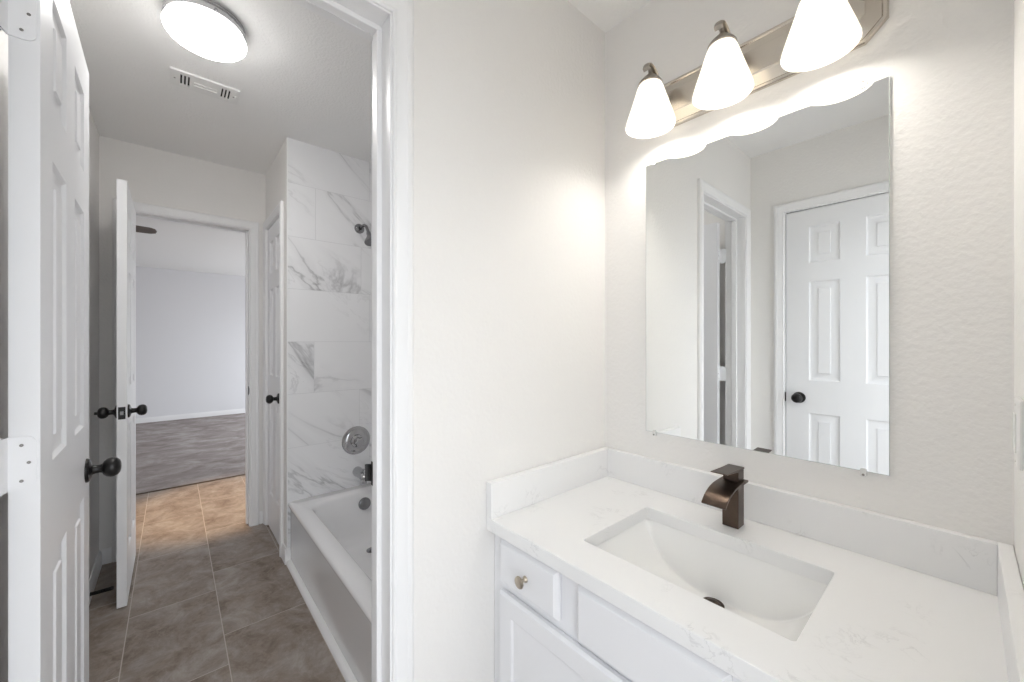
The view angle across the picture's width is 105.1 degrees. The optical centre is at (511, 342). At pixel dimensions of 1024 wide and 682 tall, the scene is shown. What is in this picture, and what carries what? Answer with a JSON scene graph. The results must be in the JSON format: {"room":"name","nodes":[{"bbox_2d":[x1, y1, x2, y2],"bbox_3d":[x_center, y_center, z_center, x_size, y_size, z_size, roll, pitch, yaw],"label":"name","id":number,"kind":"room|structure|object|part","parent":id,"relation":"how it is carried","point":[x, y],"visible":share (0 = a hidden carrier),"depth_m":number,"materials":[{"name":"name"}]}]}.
{"room":"bathroom","nodes":[
{"label":"bathroom","id":0,"kind":"room"},
{"bbox_2d":[0,30,98,681],"bbox_3d":[-1.278,0.046,0.902,0.120,2.440,3.403,0,0,-41],"label":"wall","id":1,"kind":"structure","parent":0,"point":[93,133],"depth_m":0.98,"materials":[{"name":"white paint"}]},
{"bbox_2d":[89,550,101,604],"bbox_3d":[-1.641,1.224,1.423,0.013,0.083,2.139,0,0,-41],"label":"baseboard","id":2,"kind":"structure","parent":1,"relation":"attached to","point":[97,566],"depth_m":2.05,"materials":[{"name":"white paint"}]},
{"bbox_2d":[90,586,113,595],"bbox_3d":[-2.010,1.221,1.923,0.083,0.020,0.020,0,0,-41],"label":"spring door stop","id":3,"kind":"object","parent":1,"relation":"attached to","point":[111,587],"visible":1,"depth_m":1.92,"materials":[{"name":"black metal"}]},
{"bbox_2d":[99,136,265,551],"bbox_3d":[-2.261,0.046,2.381,5.100,2.440,0.120,0,0,-41],"label":"wall","id":4,"kind":"structure","parent":0,"point":[153,176],"depth_m":2.37,"materials":[{"name":"white paint"}]},
{"bbox_2d":[102,511,262,564],"bbox_3d":[-2.038,1.224,2.486,0.777,0.083,0.013,0,0,-41],"label":"baseboard","id":5,"kind":"structure","parent":4,"relation":"attached to","point":[106,553],"depth_m":2.25,"materials":[{"name":"white paint"}]},
{"bbox_2d":[112,198,258,561],"bbox_3d":[-2.075,0.218,2.542,0.716,2.096,0.157,0,0,-41],"label":"bedroom doorway","id":6,"kind":"structure","parent":4,"relation":"in","point":[143,210],"depth_m":2.69,"materials":[{"name":"white paint"}]},
{"bbox_2d":[94,179,146,608],"bbox_3d":[-2.047,0.243,2.079,0.184,2.025,0.610,0,0,-41],"label":"door","id":7,"kind":"structure","parent":6,"relation":"attached to","point":[125,411],"depth_m":1.87,"materials":[{"name":"white paint"}]},
{"bbox_3d":[-1.929,0.336,1.863,0.080,0.065,0.065,0,0,-41],"label":"knob","id":8,"kind":"part","parent":7,"relation":"part of","materials":[{"name":"black metal"}]},
{"bbox_3d":[-1.848,0.337,1.856,0.025,0.058,0.002,0,0,-41],"label":"latch plate","id":9,"kind":"part","parent":7,"relation":"part of","materials":[{"name":"black metal"}]},
{"bbox_3d":[-1.846,0.336,1.934,0.070,0.065,0.065,0,0,-41],"label":"knob","id":10,"kind":"part","parent":7,"relation":"part of","materials":[{"name":"black metal"}]},
{"bbox_2d":[136,266,244,417],"bbox_3d":[-5.646,0.046,6.289,5.100,2.440,0.100,0,0,-41],"label":"wall","id":11,"kind":"structure","parent":0,"point":[190,325],"depth_m":6.48,"materials":[{"name":"white paint"}]},
{"bbox_2d":[136,408,244,423],"bbox_3d":[-5.609,1.224,6.246,4.900,0.083,0.013,0,0,-41],"label":"baseboard","id":12,"kind":"structure","parent":11,"relation":"attached to","point":[234,411],"depth_m":6.47,"materials":[{"name":"white paint"}]},
{"bbox_2d":[136,413,244,493],"bbox_3d":[-4.402,1.314,4.853,5.100,0.104,4.100,0,0,-41],"label":"floor","id":13,"kind":"structure","parent":0,"point":[170,453],"depth_m":4.52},
{"bbox_2d":[89,475,345,681],"bbox_3d":[-1.194,1.316,1.149,5.100,0.100,5.700,0,0,-41],"label":"floor","id":14,"kind":"structure","parent":0,"point":[212,597],"depth_m":1.87,"materials":[{"name":"tile"}]},
{"bbox_2d":[136,474,244,494],"bbox_3d":[-3.058,1.262,3.301,4.900,0.007,0.018,0,0,-41],"label":"trim","id":15,"kind":"structure","parent":14,"relation":"on","point":[241,474],"depth_m":3.46,"materials":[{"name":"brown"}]},
{"bbox_2d":[288,483,371,681],"bbox_3d":[-0.493,1.092,1.915,0.760,0.348,1.538,0,0,-41],"label":"bathtub","id":16,"kind":"object","parent":14,"relation":"on","point":[331,532],"visible":0.36,"depth_m":1.84,"materials":[{"name":"white ceramic"}]},
{"bbox_3d":[-0.908,0.997,2.419,0.074,0.074,0.016,0,-8,-41],"label":"overflow plate","id":17,"kind":"part","parent":16,"relation":"part of","materials":[{"name":"silver metal"}]},
{"bbox_2d":[495,535,741,681],"bbox_3d":[0.446,0.900,0.936,0.584,0.732,0.954,0,0,-41],"label":"vanity cabinet","id":18,"kind":"object","parent":14,"relation":"on","point":[549,627],"visible":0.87,"depth_m":0.92,"materials":[{"name":"white paint"}]},
{"bbox_3d":[0.024,0.609,0.997,0.027,0.031,0.031,0,0,-41],"label":"knob","id":19,"kind":"part","parent":18,"relation":"part of","materials":[{"name":"silver metal"}]},
{"bbox_3d":[0.040,0.606,1.014,0.019,0.120,0.217,0,0,-41],"label":"drawer","id":20,"kind":"part","parent":18,"relation":"part of","materials":[{"name":"white paint"}]},
{"bbox_3d":[0.105,0.920,0.939,0.019,0.461,0.417,0,0,-41],"label":"door","id":21,"kind":"part","parent":18,"relation":"part of","materials":[{"name":"white paint"}]},
{"bbox_2d":[486,447,1023,681],"bbox_3d":[0.453,0.466,0.942,0.566,0.137,0.955,0,0,-41],"label":"countertop","id":22,"kind":"structure","parent":18,"relation":"on","point":[903,600],"depth_m":0.83,"materials":[{"name":"white stone"}]},
{"bbox_2d":[596,519,827,640],"bbox_3d":[0.440,0.606,0.919,0.352,0.144,0.494,0,0,-41],"label":"sink","id":23,"kind":"object","parent":22,"relation":"in","point":[781,601],"visible":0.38,"depth_m":1.01,"materials":[{"name":"white ceramic"}]},
{"bbox_2d":[701,464,747,528],"bbox_3d":[0.564,0.417,1.036,0.156,0.162,0.059,0,0,-41],"label":"faucet","id":24,"kind":"object","parent":22,"relation":"on","point":[726,493],"visible":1,"depth_m":1.04,"materials":[{"name":"brown metal"}]},
{"bbox_3d":[0.564,0.395,1.036,0.156,0.039,0.059,0,0,-41],"label":"spout","id":25,"kind":"part","parent":24,"relation":"part of","materials":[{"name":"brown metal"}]},
{"bbox_3d":[0.576,0.342,1.046,0.120,0.011,0.041,0,0,-41],"label":"lever","id":26,"kind":"part","parent":24,"relation":"part of","materials":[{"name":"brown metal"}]},
{"bbox_2d":[266,138,286,547],"bbox_3d":[-1.187,0.046,2.789,0.867,2.440,0.670,0,0,-41],"label":"wall","id":27,"kind":"structure","parent":0,"point":[276,176],"depth_m":2.29,"materials":[{"name":"white paint"}]},
{"bbox_2d":[265,218,278,543],"bbox_3d":[-1.553,0.241,2.526,0.104,2.025,0.466,0,0,-41],"label":"door","id":28,"kind":"structure","parent":27,"relation":"in","point":[272,256],"depth_m":2.56,"materials":[{"name":"white paint"}]},
{"bbox_3d":[-1.467,0.349,2.401,0.070,0.065,0.065,0,0,-41],"label":"knob","id":29,"kind":"part","parent":28,"relation":"part of","materials":[{"name":"black metal"}]},
{"bbox_2d":[263,201,283,556],"bbox_3d":[-1.524,0.217,2.548,0.078,2.098,0.583,0,0,-41],"label":"closet doorway","id":30,"kind":"structure","parent":27,"relation":"in","point":[278,212],"depth_m":2.31,"materials":[{"name":"white paint"}]},
{"bbox_2d":[287,137,287,548],"bbox_3d":[-1.287,0.006,2.245,0.006,2.360,0.002,0,0,-41],"label":"trim","id":31,"kind":"structure","parent":27,"relation":"attached to","point":[287,137],"depth_m":2.25,"materials":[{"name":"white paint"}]},
{"bbox_2d":[281,542,357,681],"bbox_3d":[-0.813,1.224,1.699,0.030,0.083,1.631,0,0,-41],"label":"baseboard","id":32,"kind":"structure","parent":27,"relation":"attached to","point":[347,673],"depth_m":1.76,"materials":[{"name":"white paint"}]},
{"bbox_2d":[288,138,370,547],"bbox_3d":[-1.002,0.046,2.499,0.767,2.440,0.010,0,0,-41],"label":"wall tile","id":33,"kind":"structure","parent":27,"relation":"attached to","point":[329,192],"depth_m":2.38,"materials":[{"name":"tile"}]},
{"bbox_2d":[342,426,369,454],"bbox_3d":[-0.967,0.626,2.467,0.178,0.178,0.084,0,0,-41],"label":"shower valve","id":34,"kind":"object","parent":33,"relation":"attached to","point":[355,440],"visible":1,"depth_m":2.47,"materials":[{"name":"grey metal"}]},
{"bbox_3d":[-0.962,0.626,2.461,0.080,0.080,0.067,0,0,-41],"label":"handle","id":35,"kind":"part","parent":34,"relation":"part of","materials":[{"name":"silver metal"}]},
{"bbox_2d":[352,466,366,483],"bbox_3d":[-0.943,0.828,2.452,0.063,0.087,0.138,0,0,-41],"label":"tub spout","id":36,"kind":"object","parent":33,"relation":"attached to","point":[358,472],"visible":0.89,"depth_m":2.43,"materials":[{"name":"grey metal"}]},
{"bbox_2d":[354,224,370,245],"bbox_3d":[-0.907,-0.673,2.437,0.072,0.169,0.208,0,0,-41],"label":"showerhead","id":37,"kind":"object","parent":33,"relation":"attached to","point":[359,228],"visible":0.87,"depth_m":2.42,"materials":[{"name":"silver metal"}]},
{"bbox_3d":[-0.927,-0.704,2.456,0.019,0.076,0.149,0,0,-43],"label":"arm","id":38,"kind":"part","parent":37,"relation":"part of","materials":[{"name":"silver metal"}]},
{"bbox_2d":[69,0,650,275],"bbox_3d":[-2.869,-1.224,3.083,5.100,0.100,8.783,0,0,-41],"label":"ceiling","id":39,"kind":"structure","parent":0,"point":[303,76],"depth_m":1.84,"materials":[{"name":"white paint"}]},
{"bbox_2d":[136,225,156,233],"bbox_3d":[-3.757,-1.074,3.295,1.146,0.200,1.194,0,0,-41],"label":"ceiling fan","id":40,"kind":"object","parent":39,"relation":"hanging from","point":[140,229],"visible":0.07,"depth_m":3.61,"materials":[{"name":"brown wood"}]},
{"bbox_2d":[161,0,246,61],"bbox_3d":[-1.111,-1.125,1.425,0.245,0.098,0.249,0,0,-41],"label":"ceiling light","id":41,"kind":"object","parent":39,"relation":"attached to","point":[205,28],"visible":1,"depth_m":1.37,"materials":[{"name":"white glass"}]},
{"bbox_2d":[170,66,239,104],"bbox_3d":[-1.404,-1.167,1.796,0.248,0.015,0.132,0,0,-41],"label":"ceiling vent","id":42,"kind":"object","parent":39,"relation":"in","point":[178,77],"visible":1,"depth_m":1.79,"materials":[{"name":"white metal"}]},
{"bbox_2d":[413,0,604,681],"bbox_3d":[-0.231,0.046,1.052,1.658,2.440,0.106,0,0,-41],"label":"wall","id":43,"kind":"structure","parent":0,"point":[509,95],"depth_m":1.13,"materials":[{"name":"white paint"}]},
{"bbox_2d":[290,0,413,681],"bbox_3d":[-0.553,0.216,0.773,0.717,2.100,0.143,0,0,-41],"label":"doorway","id":44,"kind":"structure","parent":43,"relation":"attached to","point":[388,24],"depth_m":0.94,"materials":[{"name":"white paint"}]},
{"bbox_2d":[0,0,121,681],"bbox_3d":[-1.014,0.245,0.875,0.174,2.030,0.644,0,0,-42],"label":"door","id":45,"kind":"structure","parent":44,"relation":"attached to","point":[46,468],"depth_m":0.72,"materials":[{"name":"white paint"}]},
{"bbox_3d":[-1.150,0.355,1.105,0.070,0.065,0.065,0,0,-42],"label":"knob","id":46,"kind":"part","parent":45,"relation":"part of","materials":[{"name":"black metal"}]},
{"bbox_3d":[-0.357,0.338,1.003,0.048,0.060,0.011,0,0,34],"label":"strike plate","id":47,"kind":"part","parent":44,"relation":"part of","materials":[{"name":"black metal"}]},
{"bbox_3d":[-0.513,0.216,0.726,0.717,2.100,0.018,0,0,-41],"label":"casing","id":48,"kind":"part","parent":44,"relation":"part of","materials":[{"name":"white paint"}]},
{"bbox_2d":[605,0,1013,546],"bbox_3d":[0.718,0.046,1.162,0.120,2.440,1.183,0,0,-41],"label":"wall","id":49,"kind":"structure","parent":0,"point":[949,64],"depth_m":0.86,"materials":[{"name":"white paint"}]},
{"bbox_2d":[625,0,888,138],"bbox_3d":[0.595,-0.770,1.068,0.187,0.193,0.610,0,0,-41],"label":"vanity light","id":50,"kind":"object","parent":49,"relation":"attached to","point":[820,33],"visible":1,"depth_m":1.04,"materials":[{"name":"white glass"}]},
{"bbox_3d":[0.433,-0.745,1.227,0.058,0.101,0.058,0,0,-41],"label":"bulb","id":51,"kind":"part","parent":50,"relation":"part of","materials":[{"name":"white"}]},
{"bbox_3d":[0.433,-0.742,1.227,0.150,0.135,0.150,0,0,-41],"label":"lamp shade","id":52,"kind":"part","parent":50,"relation":"part of","materials":[{"name":"white glass"}]},
{"bbox_3d":[0.456,-0.822,1.247,0.121,0.091,0.032,0,0,-41],"label":"arm","id":53,"kind":"part","parent":50,"relation":"part of","materials":[{"name":"silver metal"}]},
{"bbox_3d":[0.595,-0.822,1.087,0.121,0.091,0.032,0,0,-41],"label":"arm","id":54,"kind":"part","parent":50,"relation":"part of","materials":[{"name":"silver metal"}]},
{"bbox_3d":[0.572,-0.745,1.067,0.058,0.101,0.058,0,0,-41],"label":"bulb","id":55,"kind":"part","parent":50,"relation":"part of","materials":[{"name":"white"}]},
{"bbox_3d":[0.572,-0.742,1.067,0.150,0.135,0.150,0,0,-41],"label":"lamp shade","id":56,"kind":"part","parent":50,"relation":"part of","materials":[{"name":"white glass"}]},
{"bbox_3d":[0.710,-0.745,0.906,0.058,0.101,0.058,0,0,-41],"label":"bulb","id":57,"kind":"part","parent":50,"relation":"part of","materials":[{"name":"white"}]},
{"bbox_3d":[0.710,-0.742,0.906,0.150,0.135,0.150,0,0,-41],"label":"lamp shade","id":58,"kind":"part","parent":50,"relation":"part of","materials":[{"name":"white glass"}]},
{"bbox_2d":[646,76,889,476],"bbox_3d":[0.663,-0.151,1.125,0.010,0.938,0.610,0,0,-41],"label":"vanity mirror","id":59,"kind":"object","parent":49,"relation":"attached to","point":[768,242],"visible":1,"depth_m":1.05,"materials":[{"name":"clear glass"}]},
{"bbox_2d":[608,448,997,595],"bbox_3d":[0.661,0.448,1.119,0.020,0.102,0.911,0,0,-41],"label":"backsplash","id":60,"kind":"structure","parent":49,"relation":"attached to","point":[970,561],"depth_m":0.94,"materials":[{"name":"white stone"}]},
{"bbox_2d":[1014,0,1023,588],"bbox_3d":[0.439,0.046,0.217,1.778,2.440,0.120,0,0,-41],"label":"wall","id":61,"kind":"structure","parent":0,"point":[1018,4],"depth_m":0.70,"materials":[{"name":"white paint"}]},
{"bbox_2d":[1013,397,1023,470],"bbox_3d":[0.859,0.154,0.666,0.072,0.115,0.008,0,0,-41],"label":"outlet plate","id":62,"kind":"object","parent":61,"relation":"attached to","point":[1018,414],"visible":1,"depth_m":0.64,"materials":[{"name":"white plastic"}]},
{"bbox_2d":[1013,412,1015,452],"bbox_3d":[0.857,0.154,0.668,0.032,0.066,0.002,0,0,-41],"label":"receptacle","id":63,"kind":"object","parent":62,"relation":"attached to","point":[1014,413],"depth_m":0.66,"materials":[{"name":"white plastic"}]}
]}

